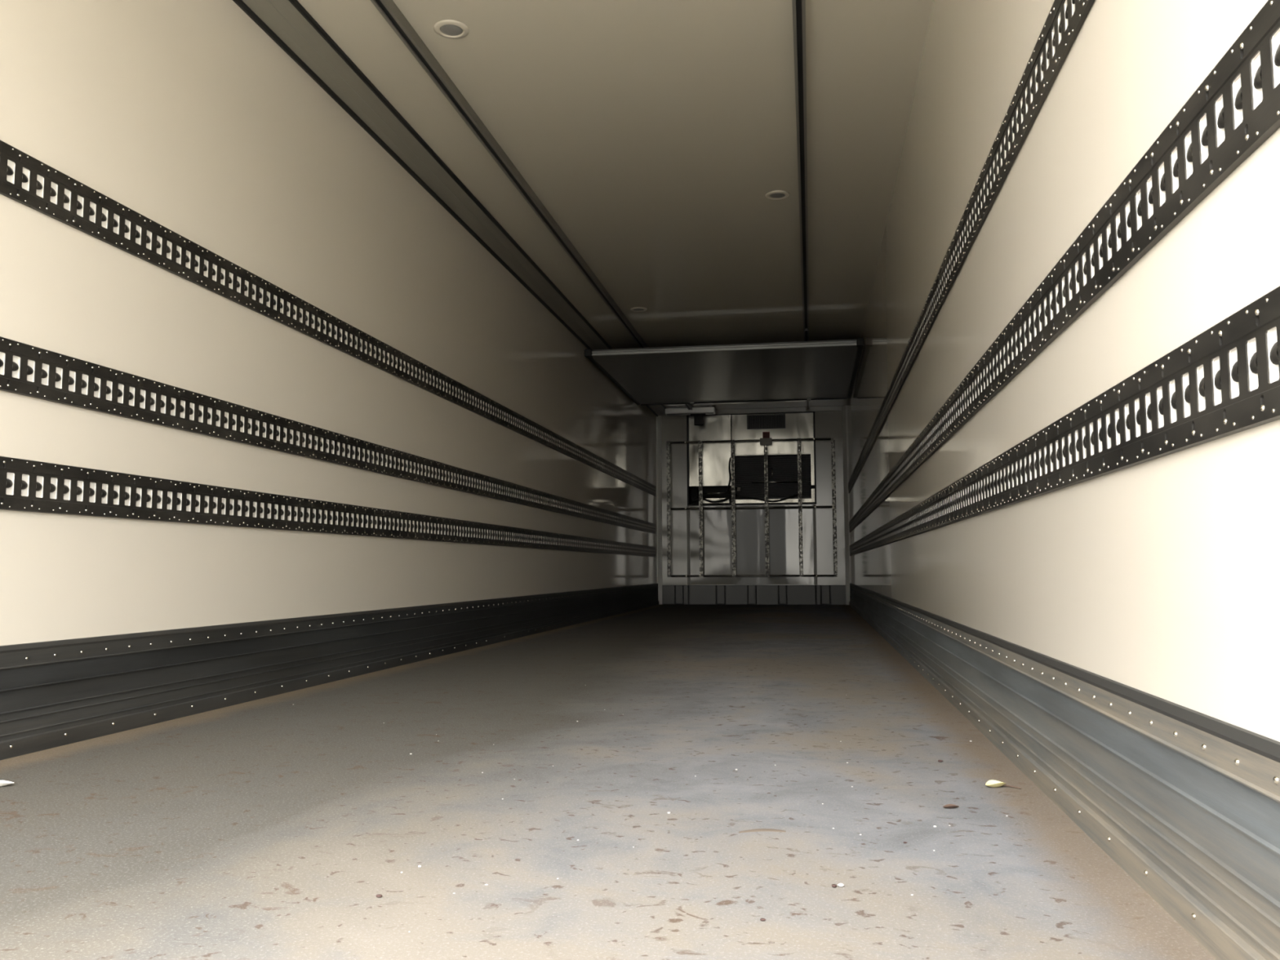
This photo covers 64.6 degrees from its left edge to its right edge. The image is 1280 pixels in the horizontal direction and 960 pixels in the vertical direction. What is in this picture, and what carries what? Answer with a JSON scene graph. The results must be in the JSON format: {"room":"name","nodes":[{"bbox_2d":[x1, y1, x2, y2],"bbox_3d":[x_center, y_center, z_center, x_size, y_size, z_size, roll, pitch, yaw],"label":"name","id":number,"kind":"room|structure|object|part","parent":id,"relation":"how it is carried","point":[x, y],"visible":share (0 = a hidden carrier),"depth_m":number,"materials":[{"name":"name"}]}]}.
{"room":"truck trailer interior","nodes":[
{"label":"truck trailer interior","id":0,"kind":"room"},
{"bbox_2d":[0,0,657,645],"bbox_3d":[-0.915,-0.206,6.987,0.090,2.575,13.447,-1,-5,10],"label":"wall","id":1,"kind":"structure","parent":0,"point":[187,115],"depth_m":3.71,"materials":[{"name":"beige plastic"}]},
{"bbox_2d":[0,140,655,496],"bbox_3d":[-0.883,-0.414,6.890,0.010,0.135,13.000,-1,-5,10],"label":"track","id":2,"kind":"object","parent":1,"relation":"attached to","point":[25,180],"visible":1,"depth_m":3.54,"materials":[{"name":"metal"}]},
{"bbox_2d":[0,336,655,533],"bbox_3d":[-0.881,0.082,6.846,0.010,0.135,13.000,-1,-5,10],"label":"track","id":3,"kind":"object","parent":1,"relation":"attached to","point":[26,370],"visible":1,"depth_m":3.54,"materials":[{"name":"metal"}]},
{"bbox_2d":[0,456,655,556],"bbox_3d":[-0.880,0.381,6.820,0.010,0.135,13.000,-1,-5,10],"label":"track","id":4,"kind":"object","parent":1,"relation":"attached to","point":[25,485],"visible":1,"depth_m":3.52,"materials":[{"name":"metal"}]},
{"bbox_2d":[0,582,658,759],"bbox_3d":[-0.867,0.930,6.806,0.025,0.280,13.301,-1,-5,10],"label":"baseboard","id":5,"kind":"structure","parent":1,"relation":"attached to","point":[53,694],"depth_m":3.49,"materials":[{"name":"grey metal"}]},
{"bbox_2d":[232,0,666,416],"bbox_3d":[-0.801,-1.458,7.032,0.165,0.075,13.357,-1,-5,10],"label":"trim","id":6,"kind":"structure","parent":1,"relation":"attached to","point":[287,23],"depth_m":4.86,"materials":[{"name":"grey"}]},
{"bbox_2d":[0,604,1216,959],"bbox_3d":[0.366,1.103,6.656,2.680,0.100,13.447,-1,-5,10],"label":"floor","id":7,"kind":"structure","parent":0,"point":[271,828],"depth_m":1.88,"materials":[{"name":"grey concrete"}]},
{"bbox_2d":[0,780,13,786],"bbox_3d":[-1.399,0.659,2.190,0.075,0.013,0.030,2,-6,-25],"label":"fallen leaf","id":8,"kind":"object","parent":7,"relation":"on","point":[2,783],"visible":1,"depth_m":2.20,"materials":[{"name":"white plant"}]},
{"bbox_2d":[738,828,786,833],"bbox_3d":[0.217,0.625,1.806,0.086,0.001,0.026,0,-5,-3],"label":"smear","id":9,"kind":"object","parent":7,"relation":"on","point":[756,829],"visible":1,"depth_m":1.80,"materials":[{"name":"brown"}]},
{"bbox_2d":[942,804,959,808],"bbox_3d":[0.605,0.635,1.968,0.034,0.007,0.014,1,-5,-10],"label":"fallen leaf","id":10,"kind":"object","parent":7,"relation":"on","point":[948,806],"visible":1,"depth_m":1.97,"materials":[{"name":"brown plant"}]},
{"bbox_2d":[985,779,1021,789],"bbox_3d":[0.771,0.648,2.154,0.072,0.013,0.034,-1,-5,10],"label":"fallen leaf","id":11,"kind":"object","parent":7,"relation":"on","point":[992,783],"visible":1,"depth_m":2.15,"materials":[{"name":"beige plant"}]},
{"bbox_3d":[0.759,0.648,2.156,0.050,0.013,0.030,2,-5,-19],"label":"blade","id":12,"kind":"part","parent":11,"relation":"part of","materials":[{"name":"beige plant"}]},
{"bbox_2d":[297,0,933,409],"bbox_3d":[0.357,-1.572,6.891,2.680,0.120,13.447,-1,-5,10],"label":"ceiling","id":13,"kind":"structure","parent":0,"point":[655,135],"depth_m":4.96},
{"bbox_2d":[433,19,469,39],"bbox_3d":[-0.739,-1.762,3.962,0.136,0.008,0.136,-1,-5,10],"label":"recessed light","id":14,"kind":"object","parent":13,"relation":"in","point":[448,28],"visible":1,"depth_m":3.95,"materials":[{"name":"beige plastic"}]},
{"bbox_2d":[370,0,692,409],"bbox_3d":[-0.394,-1.476,7.000,0.048,0.046,13.227,-1,-5,10],"label":"rail","id":15,"kind":"object","parent":13,"relation":"attached to","point":[388,10],"visible":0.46,"depth_m":4.88,"materials":[{"name":"grey metal"}]},
{"bbox_2d":[630,306,647,311],"bbox_3d":[-0.011,-1.388,8.242,0.136,0.008,0.136,-1,-5,10],"label":"recessed light","id":16,"kind":"object","parent":13,"relation":"in","point":[635,308],"visible":1,"depth_m":8.23,"materials":[{"name":"beige plastic"}]},
{"bbox_2d":[665,406,715,415],"bbox_3d":[0.658,-0.905,13.265,0.649,0.093,0.130,-1,-5,10],"label":"strip light","id":17,"kind":"object","parent":13,"relation":"attached to","point":[695,410],"visible":0.91,"depth_m":13.21,"materials":[{"name":"white plastic"}]},
{"bbox_2d":[666,413,713,415],"bbox_3d":[0.658,-0.862,13.261,0.609,0.006,0.100,-1,-5,10],"label":"diffuser","id":18,"kind":"object","parent":17,"relation":"attached to","point":[668,414],"depth_m":13.24,"materials":[{"name":"grey plastic"}]},
{"bbox_2d":[690,413,706,426],"bbox_3d":[0.761,-0.787,13.242,0.195,0.147,0.090,-1,-5,10],"label":"junction box","id":19,"kind":"object","parent":17,"relation":"attached to","point":[698,418],"visible":1,"depth_m":13.20,"materials":[{"name":"black plastic"}]},
{"bbox_3d":[0.761,-0.850,13.248,0.195,0.020,0.090,-1,-5,10],"label":"mounting plate","id":20,"kind":"part","parent":19,"relation":"part of","materials":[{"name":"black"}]},
{"bbox_2d":[584,337,864,405],"bbox_3d":[0.954,-1.109,10.362,2.480,0.197,2.836,-1,-5,10],"label":"bulkhead","id":21,"kind":"object","parent":13,"relation":"attached to","point":[817,370],"visible":1,"depth_m":9.88,"materials":[{"name":"grey metal"}]},
{"bbox_3d":[0.724,-1.166,8.984,2.345,0.045,0.030,-1,-5,10],"label":"rail","id":22,"kind":"part","parent":21,"relation":"part of","materials":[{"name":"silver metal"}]},
{"bbox_2d":[765,190,789,199],"bbox_3d":[0.778,-1.611,5.731,0.136,0.008,0.136,-1,-5,10],"label":"recessed light","id":23,"kind":"object","parent":13,"relation":"in","point":[777,194],"visible":1,"depth_m":5.72,"materials":[{"name":"beige plastic"}]},
{"bbox_2d":[791,0,809,410],"bbox_3d":[1.097,-1.493,6.748,0.048,0.068,13.227,-1,-5,10],"label":"rail","id":24,"kind":"object","parent":13,"relation":"attached to","point":[798,6],"visible":1,"depth_m":4.88,"materials":[{"name":"grey metal"}]},
{"bbox_2d":[661,410,845,585],"bbox_3d":[1.503,0.359,13.505,2.500,2.575,0.440,-1,-5,10],"label":"wall","id":25,"kind":"structure","parent":0,"point":[827,424],"depth_m":13.22,"materials":[{"name":"grey metal"}]},
{"bbox_2d":[656,415,662,604],"bbox_3d":[0.259,0.360,13.464,0.060,2.575,0.055,-1,-5,10],"label":"trim","id":26,"kind":"structure","parent":25,"relation":"attached to","point":[659,442],"depth_m":13.46,"materials":[{"name":"white metal"}]},
{"bbox_2d":[686,411,816,506],"bbox_3d":[1.489,-0.264,13.521,1.690,1.224,0.420,-1,-5,10],"label":"refrigeration unit","id":27,"kind":"object","parent":25,"relation":"attached to","point":[782,455],"visible":0.98,"depth_m":13.38,"materials":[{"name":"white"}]},
{"bbox_3d":[0.984,0.275,13.443,0.400,0.065,0.010,-1,-5,10],"label":"tray plate","id":28,"kind":"part","parent":27,"relation":"part of","materials":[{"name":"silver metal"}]},
{"bbox_2d":[746,413,785,429],"bbox_3d":[1.663,-0.768,13.338,0.502,0.194,0.032,-1,-5,10],"label":"vent grille","id":29,"kind":"object","parent":27,"relation":"attached to","point":[759,421],"depth_m":13.33,"materials":[{"name":"black metal"}]},
{"bbox_3d":[1.737,-0.025,13.281,1.086,0.649,0.020,-1,-5,10],"label":"coil frame","id":30,"kind":"part","parent":27,"relation":"part of","materials":[{"name":"silver metal"}]},
{"bbox_2d":[661,405,842,416],"bbox_3d":[1.461,-0.912,13.390,2.380,0.063,0.018,-1,-5,10],"label":"trim","id":31,"kind":"structure","parent":25,"relation":"attached to","point":[837,408],"depth_m":13.33,"materials":[{"name":"grey metal"}]},
{"bbox_2d":[686,504,817,585],"bbox_3d":[1.453,0.849,13.236,1.684,1.040,0.017,-1,-5,10],"label":"panel","id":32,"kind":"object","parent":25,"relation":"attached to","point":[784,531],"visible":1,"depth_m":13.23,"materials":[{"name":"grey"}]},
{"bbox_2d":[666,437,837,577],"bbox_3d":[1.444,0.360,13.216,2.196,1.806,0.112,-1,-5,10],"label":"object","id":33,"kind":"object","parent":25,"relation":"attached to","point":[768,441],"visible":1,"depth_m":13.18,"materials":[{"name":"metal"}]},
{"bbox_2d":[662,585,846,604],"bbox_3d":[1.469,1.496,13.177,2.380,0.252,0.020,-1,-5,10],"label":"baseboard","id":34,"kind":"structure","parent":25,"relation":"attached to","point":[671,594],"depth_m":13.17,"materials":[{"name":"black metal"}]},
{"bbox_2d":[841,405,850,604],"bbox_3d":[2.665,0.316,13.060,0.060,2.575,0.055,-1,-5,10],"label":"trim","id":35,"kind":"structure","parent":25,"relation":"attached to","point":[847,564],"depth_m":13.05,"materials":[{"name":"white metal"}]},
{"bbox_2d":[846,0,1279,742],"bbox_3d":[1.639,-0.253,6.559,0.090,2.575,13.447,-1,-5,10],"label":"wall","id":36,"kind":"structure","parent":0,"point":[1159,577],"depth_m":1.84,"materials":[{"name":"beige plastic"}]},
{"bbox_2d":[848,0,1094,493],"bbox_3d":[1.575,-0.456,6.512,0.010,0.135,13.000,-1,-5,10],"label":"track","id":37,"kind":"object","parent":36,"relation":"attached to","point":[1065,19],"visible":1,"depth_m":2.52,"materials":[{"name":"metal"}]},
{"bbox_2d":[848,582,1279,959],"bbox_3d":[1.574,0.885,6.396,0.025,0.280,13.301,-1,-5,10],"label":"baseboard","id":38,"kind":"structure","parent":36,"relation":"attached to","point":[1185,801],"depth_m":1.51,"materials":[{"name":"grey metal"}]},
{"bbox_2d":[848,0,1279,532],"bbox_3d":[1.577,0.040,6.469,0.010,0.135,13.000,-1,-5,10],"label":"track","id":39,"kind":"object","parent":36,"relation":"attached to","point":[1235,109],"visible":1,"depth_m":1.46,"materials":[{"name":"metal"}]},
{"bbox_2d":[849,285,1279,555],"bbox_3d":[1.578,0.339,6.442,0.010,0.135,13.000,-1,-5,10],"label":"track","id":40,"kind":"object","parent":36,"relation":"attached to","point":[1224,381],"visible":1,"depth_m":1.47,"materials":[{"name":"metal"}]}
]}

